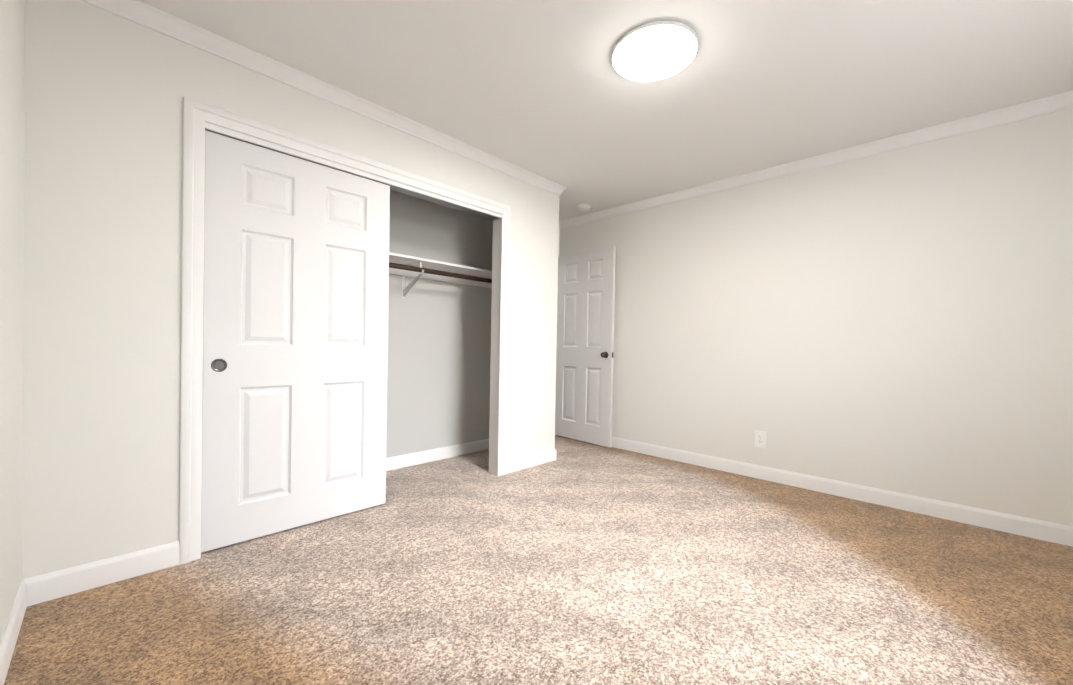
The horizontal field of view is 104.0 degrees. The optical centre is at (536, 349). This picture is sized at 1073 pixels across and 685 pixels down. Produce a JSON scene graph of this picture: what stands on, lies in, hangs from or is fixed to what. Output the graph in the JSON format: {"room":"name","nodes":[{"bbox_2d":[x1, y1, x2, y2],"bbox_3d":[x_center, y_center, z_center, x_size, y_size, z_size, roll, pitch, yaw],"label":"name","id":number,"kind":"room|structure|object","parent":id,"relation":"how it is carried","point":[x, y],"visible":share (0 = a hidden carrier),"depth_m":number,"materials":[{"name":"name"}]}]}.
{"room":"empty bedroom","nodes":[
{"label":"empty bedroom","id":0,"kind":"room"},
{"bbox_2d":[0,0,24,641],"bbox_3d":[-1.024,-0.217,0.619,4.270,2.445,0.110,2,1,44],"label":"wall","id":1,"kind":"structure","parent":0,"point":[12,52],"depth_m":1.38,"materials":[{"name":"white paint"}]},
{"bbox_2d":[0,576,35,684],"bbox_3d":[-0.762,0.961,0.442,3.320,0.104,0.013,2,1,44],"label":"baseboard","id":2,"kind":"structure","parent":1,"relation":"attached to","point":[26,594],"depth_m":1.41,"materials":[{"name":"white paint"}]},
{"bbox_2d":[22,0,558,578],"bbox_3d":[-0.915,-0.237,2.710,0.110,2.445,3.040,2,1,44],"label":"wall","id":3,"kind":"structure","parent":0,"point":[106,94],"depth_m":1.77,"materials":[{"name":"white paint"}]},
{"bbox_2d":[36,541,178,603],"bbox_3d":[-1.783,0.928,1.765,0.013,0.104,0.427,2,1,44],"label":"baseboard","id":4,"kind":"structure","parent":3,"relation":"attached to","point":[78,579],"depth_m":1.74,"materials":[{"name":"white paint"}]},
{"bbox_2d":[201,130,389,552],"bbox_3d":[-1.272,-0.031,2.329,0.038,2.004,0.920,2,1,44],"label":"closet door","id":5,"kind":"structure","parent":3,"relation":"in","point":[295,331],"depth_m":2.25,"materials":[{"name":"white paint"}]},
{"bbox_2d":[81,0,566,195],"bbox_3d":[-0.801,-1.420,2.681,0.046,0.074,3.026,2,1,44],"label":"crown molding","id":6,"kind":"structure","parent":3,"relation":"attached to","point":[157,20],"depth_m":2.20,"materials":[{"name":"white paint"}]},
{"bbox_2d":[179,97,510,564],"bbox_3d":[-0.921,-0.075,2.616,0.020,2.123,1.986,2,1,44],"label":"trim","id":7,"kind":"structure","parent":3,"relation":"attached to","point":[197,115],"depth_m":1.95,"materials":[{"name":"white paint"}]},
{"bbox_2d":[205,129,498,219],"bbox_3d":[-0.954,-1.050,2.656,0.084,0.026,1.840,2,1,44],"label":"track rail","id":8,"kind":"object","parent":3,"relation":"attached to","point":[428,198],"visible":0.36,"depth_m":2.80,"materials":[{"name":"silver metal"}]},
{"bbox_2d":[205,122,501,217],"bbox_3d":[-0.918,-1.049,2.620,0.014,0.030,1.840,2,1,44],"label":"trim","id":9,"kind":"structure","parent":3,"relation":"attached to","point":[238,135],"depth_m":2.38,"materials":[{"name":"white paint"}]},
{"bbox_2d":[489,218,501,474],"bbox_3d":[-0.968,-0.050,2.662,0.112,2.070,1.880,2,1,44],"label":"door frame","id":10,"kind":"structure","parent":3,"relation":"attached to","point":[495,335],"depth_m":3.32,"materials":[{"name":"white paint"}]},
{"bbox_2d":[506,448,555,473],"bbox_3d":[-0.046,0.941,3.551,0.013,0.104,0.587,2,1,44],"label":"baseboard","id":11,"kind":"structure","parent":3,"relation":"attached to","point":[516,464],"depth_m":3.54,"materials":[{"name":"white paint"}]},
{"bbox_2d":[386,190,492,457],"bbox_3d":[-1.205,-0.245,2.914,0.590,2.445,2.930,2,1,44],"label":"wall","id":12,"kind":"structure","parent":0,"point":[438,364],"depth_m":3.68,"materials":[{"name":"grey paint"}]},
{"bbox_2d":[386,439,488,470],"bbox_3d":[-1.226,0.926,2.927,0.590,0.104,2.930,2,1,44],"label":"baseboard","id":13,"kind":"structure","parent":12,"relation":"attached to","point":[407,460],"depth_m":3.67,"materials":[{"name":"white paint"}]},
{"bbox_2d":[389,252,491,297],"bbox_3d":[-1.299,-0.564,3.008,0.308,0.289,2.928,2,1,44],"label":"shelf","id":14,"kind":"object","parent":12,"relation":"attached to","point":[409,266],"visible":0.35,"depth_m":3.45,"materials":[{"name":"white paint"}]},
{"bbox_2d":[4,435,1072,684],"bbox_3d":[-0.151,1.042,2.529,5.630,0.080,4.080,2,1,44],"label":"floor","id":15,"kind":"structure","parent":0,"point":[580,563],"depth_m":1.72,"materials":[{"name":"carpet"}]},
{"bbox_2d":[558,229,559,254],"bbox_3d":[-1.131,-0.249,3.491,0.110,2.445,3.860,2,1,44],"label":"wall","id":16,"kind":"structure","parent":0,"point":[559,244],"depth_m":4.82,"materials":[{"name":"white paint"}]},
{"bbox_2d":[139,0,1072,220],"bbox_3d":[-0.105,-1.483,2.502,5.630,0.080,4.080,2,1,44],"label":"ceiling","id":17,"kind":"structure","parent":0,"point":[544,89],"depth_m":2.15,"materials":[{"name":"white paint"}]},
{"bbox_2d":[577,204,590,210],"bbox_3d":[0.482,-1.431,4.233,0.136,0.039,0.136,2,1,44],"label":"smoke detector","id":18,"kind":"object","parent":17,"relation":"attached to","point":[583,207],"visible":1,"depth_m":4.20,"materials":[{"name":"white plastic"}]},
{"bbox_2d":[612,20,698,81],"bbox_3d":[0.562,-1.414,2.007,0.400,0.024,0.400,2,1,44],"label":"ceiling light","id":19,"kind":"object","parent":17,"relation":"in","point":[654,51],"visible":0.96,"depth_m":1.97,"materials":[{"name":"white glass"}]},
{"bbox_2d":[560,107,1072,526],"bbox_3d":[1.295,-0.209,3.901,5.520,2.445,0.110,2,1,44],"label":"wall","id":20,"kind":"structure","parent":0,"point":[900,320],"depth_m":2.84,"materials":[{"name":"white paint"}]},
{"bbox_2d":[555,245,615,447],"bbox_3d":[0.492,-0.037,4.511,0.159,2.030,0.811,0,1,-43],"label":"entry door","id":21,"kind":"structure","parent":20,"relation":"in","point":[585,345],"depth_m":4.45,"materials":[{"name":"semi gloss paint"},{"name":"dark bronze"}]},
{"bbox_2d":[755,430,765,447],"bbox_3d":[1.782,0.713,3.338,0.082,0.132,0.008,2,1,44],"label":"electrical outlet","id":22,"kind":"object","parent":20,"relation":"attached to","point":[760,438],"visible":1,"depth_m":3.33,"materials":[{"name":"white plastic"}]},
{"bbox_2d":[561,90,1072,228],"bbox_3d":[1.710,-1.382,3.396,4.050,0.074,0.046,2,1,44],"label":"crown molding","id":23,"kind":"structure","parent":20,"relation":"attached to","point":[1061,101],"depth_m":2.88,"materials":[{"name":"white paint"}]},
{"bbox_2d":[612,437,1072,546],"bbox_3d":[1.679,0.974,3.433,4.050,0.104,0.013,2,1,44],"label":"baseboard","id":24,"kind":"structure","parent":20,"relation":"attached to","point":[1027,527],"depth_m":2.82,"materials":[{"name":"white paint"}]}
]}

